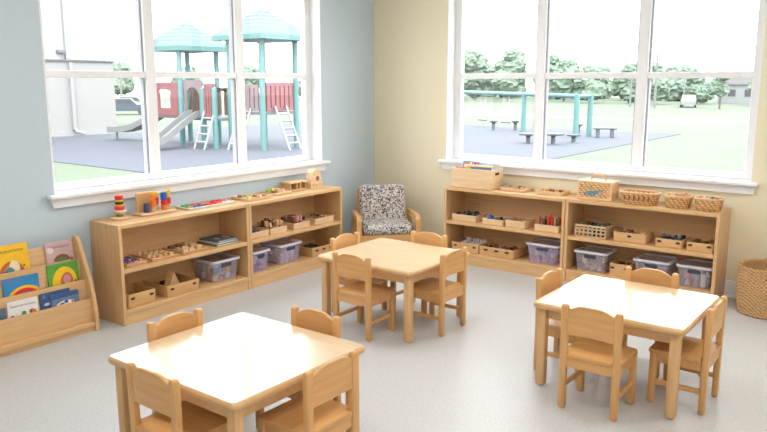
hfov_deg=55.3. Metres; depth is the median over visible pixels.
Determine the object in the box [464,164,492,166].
picture book
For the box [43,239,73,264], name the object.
picture book
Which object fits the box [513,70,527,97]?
tree
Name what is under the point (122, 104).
car
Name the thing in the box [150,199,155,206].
bead
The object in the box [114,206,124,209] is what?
ring
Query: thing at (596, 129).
bench
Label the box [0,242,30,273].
picture book
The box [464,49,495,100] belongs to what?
tree
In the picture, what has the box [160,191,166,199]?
bead
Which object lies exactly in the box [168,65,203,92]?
tree
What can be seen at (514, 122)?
stool
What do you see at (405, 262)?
square table
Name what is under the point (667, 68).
tree
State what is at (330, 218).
wooden tray
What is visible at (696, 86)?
tree
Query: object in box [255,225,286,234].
wooden tray
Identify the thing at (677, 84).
tree
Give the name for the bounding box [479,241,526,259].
wooden crate
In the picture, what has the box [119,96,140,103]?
car
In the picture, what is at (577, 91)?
tree
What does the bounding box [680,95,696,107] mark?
car
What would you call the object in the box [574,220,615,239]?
basket
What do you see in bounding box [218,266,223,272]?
piece
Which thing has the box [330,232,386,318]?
chair
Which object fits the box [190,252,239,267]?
storage bin
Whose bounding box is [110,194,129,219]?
stacking toy
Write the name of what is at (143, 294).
wooden box
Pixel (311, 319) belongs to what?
chair
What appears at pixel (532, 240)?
lid
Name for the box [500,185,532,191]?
wooden tray
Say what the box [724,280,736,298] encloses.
baseboard
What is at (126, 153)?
playground
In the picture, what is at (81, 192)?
window
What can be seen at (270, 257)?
piece
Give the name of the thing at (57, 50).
wall lamp
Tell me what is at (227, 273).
piece
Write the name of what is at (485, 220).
wooden tray
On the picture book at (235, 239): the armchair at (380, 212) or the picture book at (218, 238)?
the picture book at (218, 238)
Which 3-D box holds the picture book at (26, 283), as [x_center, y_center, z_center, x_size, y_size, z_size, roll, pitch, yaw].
[-2.138,0.446,4.339,0.023,0.181,0.232,8,13,36]
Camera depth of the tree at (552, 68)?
130.71 m
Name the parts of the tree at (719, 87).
crown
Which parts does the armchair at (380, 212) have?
leg, arm, frame, seat frame, leg, arm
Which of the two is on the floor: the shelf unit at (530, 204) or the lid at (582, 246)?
the shelf unit at (530, 204)
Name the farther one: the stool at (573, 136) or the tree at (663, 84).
the tree at (663, 84)
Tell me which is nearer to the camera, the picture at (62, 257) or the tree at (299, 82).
the picture at (62, 257)
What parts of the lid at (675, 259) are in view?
handle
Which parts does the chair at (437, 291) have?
leg, seat rail, seat, leg, backrest, leg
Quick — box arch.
[305,169,322,188]
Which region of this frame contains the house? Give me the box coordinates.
[717,78,751,103]
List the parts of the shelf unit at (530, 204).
panel, shelf, shelf, panel, panel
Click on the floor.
(478, 376)
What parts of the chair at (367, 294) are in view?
leg, backrest, leg, seat rail, seat, leg, leg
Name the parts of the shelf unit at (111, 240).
panel, panel, shelf, shelf, panel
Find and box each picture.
[0,260,24,273]
[11,308,36,317]
[42,295,52,305]
[46,248,72,262]
[53,266,76,285]
[584,187,602,195]
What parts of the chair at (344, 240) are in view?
leg, backrest, seat, leg, seat rail, leg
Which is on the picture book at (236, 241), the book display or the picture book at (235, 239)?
the picture book at (235, 239)
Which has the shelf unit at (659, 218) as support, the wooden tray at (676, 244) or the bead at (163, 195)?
the wooden tray at (676, 244)
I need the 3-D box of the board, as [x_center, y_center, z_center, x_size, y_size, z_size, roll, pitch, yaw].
[-1.574,-0.093,5.013,0.116,0.150,0.276,8,13,36]
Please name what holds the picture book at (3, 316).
in the book display
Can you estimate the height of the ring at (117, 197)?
0.032 m
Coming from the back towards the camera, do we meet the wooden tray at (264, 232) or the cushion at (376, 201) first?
the cushion at (376, 201)
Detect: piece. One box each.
[200,265,206,271]
[201,272,206,277]
[206,273,211,279]
[211,267,217,274]
[211,276,218,280]
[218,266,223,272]
[224,271,229,277]
[268,255,273,260]
[582,256,587,262]
[684,272,690,277]
[700,280,705,286]
[701,273,706,280]
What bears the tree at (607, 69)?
on the lawn
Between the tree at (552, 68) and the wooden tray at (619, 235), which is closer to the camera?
the wooden tray at (619, 235)
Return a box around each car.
[115,98,140,114]
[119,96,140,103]
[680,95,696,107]
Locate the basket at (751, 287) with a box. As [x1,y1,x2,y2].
[736,259,766,319]
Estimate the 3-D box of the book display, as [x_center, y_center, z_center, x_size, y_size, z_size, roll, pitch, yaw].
[-2.263,0.506,4.186,0.250,0.590,1.210,8,13,36]
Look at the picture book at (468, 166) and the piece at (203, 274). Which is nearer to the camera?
the piece at (203, 274)
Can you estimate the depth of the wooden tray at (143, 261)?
4.78 m
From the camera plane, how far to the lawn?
51.74 m
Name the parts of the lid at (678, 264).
handle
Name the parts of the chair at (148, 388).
leg, backrest, leg, seat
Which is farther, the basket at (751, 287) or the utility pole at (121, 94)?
the utility pole at (121, 94)
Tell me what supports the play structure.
on the lawn
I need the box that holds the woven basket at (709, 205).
[694,195,724,211]
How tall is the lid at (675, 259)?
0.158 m
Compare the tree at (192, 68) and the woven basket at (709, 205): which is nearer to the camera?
the woven basket at (709, 205)
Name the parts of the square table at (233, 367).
leg, leg, leg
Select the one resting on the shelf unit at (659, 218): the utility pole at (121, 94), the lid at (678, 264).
the lid at (678, 264)
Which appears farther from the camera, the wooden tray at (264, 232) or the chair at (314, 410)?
the wooden tray at (264, 232)
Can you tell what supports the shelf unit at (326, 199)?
on the floor
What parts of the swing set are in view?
post, post, post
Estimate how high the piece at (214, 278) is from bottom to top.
0.033 m
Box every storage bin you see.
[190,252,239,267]
[253,245,269,257]
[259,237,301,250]
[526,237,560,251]
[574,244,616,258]
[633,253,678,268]
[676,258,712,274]
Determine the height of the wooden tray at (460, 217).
0.055 m
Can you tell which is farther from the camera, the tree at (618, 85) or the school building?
the tree at (618, 85)
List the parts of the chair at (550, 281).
leg, backrest, seat, leg, seat rail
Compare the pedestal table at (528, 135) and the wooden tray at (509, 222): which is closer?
the wooden tray at (509, 222)
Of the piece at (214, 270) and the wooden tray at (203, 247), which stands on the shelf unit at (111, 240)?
the wooden tray at (203, 247)
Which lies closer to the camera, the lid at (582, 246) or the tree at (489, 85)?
the lid at (582, 246)
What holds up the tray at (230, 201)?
on the shelf unit at (111, 240)
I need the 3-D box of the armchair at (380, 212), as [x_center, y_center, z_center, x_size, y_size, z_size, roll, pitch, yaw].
[0.010,0.050,6.580,0.554,0.628,0.550,-1,10,-8]
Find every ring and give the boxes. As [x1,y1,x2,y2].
[113,209,126,212]
[114,194,122,199]
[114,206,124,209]
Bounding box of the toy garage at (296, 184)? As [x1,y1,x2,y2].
[279,179,306,190]
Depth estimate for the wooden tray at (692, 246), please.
5.15 m
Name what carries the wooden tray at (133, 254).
on the shelf unit at (111, 240)
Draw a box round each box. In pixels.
[125,282,154,307]
[144,273,198,296]
[451,166,502,189]
[452,237,490,253]
[609,258,637,277]
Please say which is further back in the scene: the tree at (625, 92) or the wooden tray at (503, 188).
the tree at (625, 92)
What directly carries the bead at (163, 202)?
on the board
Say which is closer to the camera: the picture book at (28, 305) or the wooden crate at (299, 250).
the picture book at (28, 305)
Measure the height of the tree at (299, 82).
6.368 m
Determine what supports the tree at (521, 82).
on the lawn
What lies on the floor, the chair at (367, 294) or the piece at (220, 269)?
the chair at (367, 294)
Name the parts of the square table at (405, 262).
leg, leg, leg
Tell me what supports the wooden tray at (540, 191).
on the shelf unit at (530, 204)
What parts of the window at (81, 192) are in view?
sill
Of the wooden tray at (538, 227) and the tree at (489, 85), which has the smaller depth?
the wooden tray at (538, 227)
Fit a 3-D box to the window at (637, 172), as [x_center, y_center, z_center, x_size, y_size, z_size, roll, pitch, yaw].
[1.616,-1.153,5.814,2.650,1.730,0.230,8,13,36]
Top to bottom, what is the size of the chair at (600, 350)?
0.524 m
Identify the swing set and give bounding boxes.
[464,90,593,138]
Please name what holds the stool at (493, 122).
on the playground
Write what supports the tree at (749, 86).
on the lawn
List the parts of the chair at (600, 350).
leg, leg, backrest, seat rail, seat, leg, leg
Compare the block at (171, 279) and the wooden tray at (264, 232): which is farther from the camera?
the wooden tray at (264, 232)
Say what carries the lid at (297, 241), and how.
on the shelf unit at (326, 199)
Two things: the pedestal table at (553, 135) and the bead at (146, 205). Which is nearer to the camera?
the bead at (146, 205)
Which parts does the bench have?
leg, seat, leg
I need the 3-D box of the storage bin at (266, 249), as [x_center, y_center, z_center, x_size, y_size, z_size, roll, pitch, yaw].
[-1.036,0.336,5.738,0.250,0.165,0.197,8,13,36]
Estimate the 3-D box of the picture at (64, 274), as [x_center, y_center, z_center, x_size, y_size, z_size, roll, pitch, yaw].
[-1.976,0.409,4.540,0.002,0.195,0.160,3,10,37]
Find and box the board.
[132,191,175,216]
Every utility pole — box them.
[117,36,122,95]
[629,69,632,106]
[653,47,658,107]
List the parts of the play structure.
window panel, post, post, arch panel, railing panel, post, railing panel, post, post, panel, post, railing panel, post, post, railing panel, post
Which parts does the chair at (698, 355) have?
leg, leg, seat, seat rail, leg, backrest, leg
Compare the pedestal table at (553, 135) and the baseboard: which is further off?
the pedestal table at (553, 135)
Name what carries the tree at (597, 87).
on the lawn
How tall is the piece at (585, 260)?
0.047 m
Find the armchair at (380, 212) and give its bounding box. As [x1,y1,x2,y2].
[352,184,420,242]
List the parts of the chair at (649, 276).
leg, backrest, leg, leg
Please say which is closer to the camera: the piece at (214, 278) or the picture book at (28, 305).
the picture book at (28, 305)
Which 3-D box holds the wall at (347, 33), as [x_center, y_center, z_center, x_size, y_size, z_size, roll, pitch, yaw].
[-2.669,-0.556,3.853,0.200,2.800,8.700,8,13,36]
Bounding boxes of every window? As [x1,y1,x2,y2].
[38,0,330,208]
[438,0,766,193]
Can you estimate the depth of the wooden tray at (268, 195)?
5.61 m
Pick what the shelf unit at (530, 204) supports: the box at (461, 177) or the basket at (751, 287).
the box at (461, 177)
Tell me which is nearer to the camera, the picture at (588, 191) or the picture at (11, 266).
the picture at (11, 266)
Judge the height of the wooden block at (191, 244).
0.030 m
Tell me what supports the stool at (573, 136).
on the playground
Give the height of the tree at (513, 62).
8.486 m
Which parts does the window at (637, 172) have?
sill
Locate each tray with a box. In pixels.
[123,255,146,266]
[131,249,178,260]
[162,244,207,254]
[174,199,234,209]
[231,193,272,201]
[252,227,268,238]
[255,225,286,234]
[260,189,291,195]
[283,220,309,229]
[305,213,333,224]
[452,210,486,221]
[482,215,511,225]
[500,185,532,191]
[505,216,534,228]
[534,222,560,232]
[536,188,569,195]
[614,227,653,243]
[656,233,690,248]
[686,237,714,252]
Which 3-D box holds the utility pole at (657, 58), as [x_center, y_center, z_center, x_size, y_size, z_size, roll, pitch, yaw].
[32.254,-16.329,86.477,0.320,7.050,0.304,8,13,36]
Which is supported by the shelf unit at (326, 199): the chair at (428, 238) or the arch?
the arch
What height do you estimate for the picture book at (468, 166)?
0.170 m
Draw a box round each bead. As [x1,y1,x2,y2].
[144,203,149,212]
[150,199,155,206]
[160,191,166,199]
[161,200,166,204]
[161,205,167,209]
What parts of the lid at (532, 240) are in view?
handle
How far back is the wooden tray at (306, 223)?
5.95 m
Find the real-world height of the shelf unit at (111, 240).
0.660 m
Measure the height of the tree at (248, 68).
6.180 m
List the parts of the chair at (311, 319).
leg, seat rail, leg, backrest, leg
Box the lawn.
[51,93,749,190]
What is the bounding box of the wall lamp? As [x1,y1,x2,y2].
[56,49,64,52]
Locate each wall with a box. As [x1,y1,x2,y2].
[0,0,374,288]
[374,0,766,280]
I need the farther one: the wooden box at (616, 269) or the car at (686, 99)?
the car at (686, 99)
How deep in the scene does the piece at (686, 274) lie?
5.27 m
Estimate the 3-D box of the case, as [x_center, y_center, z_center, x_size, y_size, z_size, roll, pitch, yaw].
[1.657,-0.228,5.639,0.268,0.191,0.166,8,13,36]
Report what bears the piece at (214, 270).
in the storage bin at (234, 257)
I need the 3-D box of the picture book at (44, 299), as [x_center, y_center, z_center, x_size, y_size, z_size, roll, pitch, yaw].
[-2.000,0.534,4.461,0.019,0.155,0.190,8,13,36]
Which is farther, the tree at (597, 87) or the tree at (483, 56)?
the tree at (483, 56)
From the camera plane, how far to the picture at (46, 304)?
4.41 m
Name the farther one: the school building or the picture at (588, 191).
the school building
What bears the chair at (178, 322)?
on the floor
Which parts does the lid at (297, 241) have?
handle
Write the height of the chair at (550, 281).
0.524 m
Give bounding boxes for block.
[164,271,178,285]
[187,242,194,247]
[194,244,201,248]
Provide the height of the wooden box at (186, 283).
0.078 m
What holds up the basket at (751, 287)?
on the floor
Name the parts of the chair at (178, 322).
leg, backrest, leg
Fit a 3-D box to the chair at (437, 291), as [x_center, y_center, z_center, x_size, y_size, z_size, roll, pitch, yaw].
[0.339,0.455,4.649,0.280,0.524,0.290,8,13,36]
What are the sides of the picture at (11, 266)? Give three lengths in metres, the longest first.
0.157 x 0.104 x 0.002 m
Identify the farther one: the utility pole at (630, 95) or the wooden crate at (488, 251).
the utility pole at (630, 95)
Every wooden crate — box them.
[292,239,329,256]
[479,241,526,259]
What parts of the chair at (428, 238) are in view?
leg, leg, leg, backrest, leg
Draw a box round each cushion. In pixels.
[359,184,405,218]
[362,218,413,234]
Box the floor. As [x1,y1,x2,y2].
[0,265,766,431]
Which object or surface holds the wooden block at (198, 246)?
on the wooden tray at (203, 247)
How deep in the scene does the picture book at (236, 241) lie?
5.37 m
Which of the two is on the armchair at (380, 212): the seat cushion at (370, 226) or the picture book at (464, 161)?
the seat cushion at (370, 226)
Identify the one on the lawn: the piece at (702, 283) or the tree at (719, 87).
the tree at (719, 87)
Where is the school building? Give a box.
[40,0,116,136]
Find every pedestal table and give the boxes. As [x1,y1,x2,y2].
[519,133,532,143]
[547,133,563,144]
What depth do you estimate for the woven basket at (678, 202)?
5.21 m
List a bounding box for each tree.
[113,62,136,95]
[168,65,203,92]
[244,64,267,84]
[298,80,300,95]
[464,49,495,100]
[464,53,488,97]
[479,79,496,96]
[491,47,527,101]
[491,59,525,98]
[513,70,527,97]
[532,64,560,98]
[549,54,581,101]
[571,67,598,99]
[574,65,607,100]
[597,65,612,98]
[611,62,636,98]
[620,69,635,102]
[650,61,670,100]
[665,62,688,100]
[665,65,698,71]
[682,65,714,103]
[706,70,730,108]
[747,82,751,98]
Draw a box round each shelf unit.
[90,202,250,325]
[225,185,342,288]
[444,185,576,276]
[562,196,730,297]
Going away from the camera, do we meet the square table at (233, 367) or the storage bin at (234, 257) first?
the square table at (233, 367)
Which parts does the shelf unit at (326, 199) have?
panel, panel, shelf, shelf, panel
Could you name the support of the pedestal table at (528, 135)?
on the playground
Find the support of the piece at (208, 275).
in the storage bin at (234, 257)
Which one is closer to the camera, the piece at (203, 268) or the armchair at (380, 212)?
the piece at (203, 268)
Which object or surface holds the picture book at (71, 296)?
in the book display
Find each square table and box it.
[108,312,364,431]
[317,238,469,342]
[533,274,719,419]
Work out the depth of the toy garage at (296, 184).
6.08 m
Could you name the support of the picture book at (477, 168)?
in the box at (461, 177)
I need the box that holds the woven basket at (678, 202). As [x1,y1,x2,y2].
[664,193,693,208]
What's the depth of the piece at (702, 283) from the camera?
5.21 m
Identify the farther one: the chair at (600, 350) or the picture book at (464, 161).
the picture book at (464, 161)
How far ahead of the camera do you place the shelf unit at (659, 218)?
5.53 m
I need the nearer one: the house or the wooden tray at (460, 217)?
the wooden tray at (460, 217)
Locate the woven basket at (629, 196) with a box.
[619,189,661,205]
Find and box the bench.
[593,128,616,137]
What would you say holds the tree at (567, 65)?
on the lawn
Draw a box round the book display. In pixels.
[0,236,99,357]
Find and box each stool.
[490,120,496,130]
[512,121,518,130]
[567,134,580,142]
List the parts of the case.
handle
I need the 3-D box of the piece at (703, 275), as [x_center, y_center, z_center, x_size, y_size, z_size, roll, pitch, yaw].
[2.283,0.435,5.216,0.037,0.046,0.037,5,12,26]
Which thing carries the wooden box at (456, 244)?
on the shelf unit at (530, 204)
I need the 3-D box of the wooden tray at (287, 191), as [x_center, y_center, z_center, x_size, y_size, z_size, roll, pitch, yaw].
[-0.871,-0.191,5.914,0.180,0.020,0.200,8,13,36]
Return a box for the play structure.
[107,8,301,149]
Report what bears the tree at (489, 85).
on the lawn
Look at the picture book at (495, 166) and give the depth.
6.23 m
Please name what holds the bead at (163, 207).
on the board
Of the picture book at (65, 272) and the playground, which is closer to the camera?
the picture book at (65, 272)
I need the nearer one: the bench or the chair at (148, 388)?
the chair at (148, 388)
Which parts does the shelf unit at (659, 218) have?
panel, shelf, shelf, panel, panel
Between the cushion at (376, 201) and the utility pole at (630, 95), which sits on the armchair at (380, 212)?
the cushion at (376, 201)
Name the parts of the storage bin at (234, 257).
handle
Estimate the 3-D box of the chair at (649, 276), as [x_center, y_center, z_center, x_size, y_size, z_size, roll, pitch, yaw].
[1.415,0.572,4.010,0.290,0.524,0.280,8,13,36]
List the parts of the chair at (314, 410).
leg, seat, seat rail, leg, backrest, leg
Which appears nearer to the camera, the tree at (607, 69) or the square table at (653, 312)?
the square table at (653, 312)
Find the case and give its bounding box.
[577,174,619,201]
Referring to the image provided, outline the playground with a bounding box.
[51,122,679,173]
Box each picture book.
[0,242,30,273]
[0,308,6,319]
[1,273,39,297]
[6,296,38,317]
[39,288,69,309]
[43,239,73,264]
[46,260,79,286]
[49,289,79,307]
[197,240,238,246]
[198,238,237,244]
[199,234,235,242]
[463,160,479,166]
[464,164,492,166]
[467,165,492,169]
[471,166,491,170]
[480,162,499,169]
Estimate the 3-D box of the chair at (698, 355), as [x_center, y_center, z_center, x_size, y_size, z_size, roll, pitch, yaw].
[1.485,0.650,3.583,0.280,0.524,0.290,8,13,36]
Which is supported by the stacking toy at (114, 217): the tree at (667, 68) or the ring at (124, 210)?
the ring at (124, 210)
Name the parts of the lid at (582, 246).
handle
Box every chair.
[125,362,226,431]
[146,308,203,413]
[255,306,340,429]
[257,350,357,431]
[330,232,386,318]
[332,252,394,340]
[390,230,446,317]
[413,247,467,336]
[533,268,580,379]
[557,303,637,421]
[622,266,678,378]
[647,296,727,414]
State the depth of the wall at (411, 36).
6.71 m
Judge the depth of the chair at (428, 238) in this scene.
5.04 m
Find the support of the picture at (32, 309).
attached to the picture book at (28, 305)

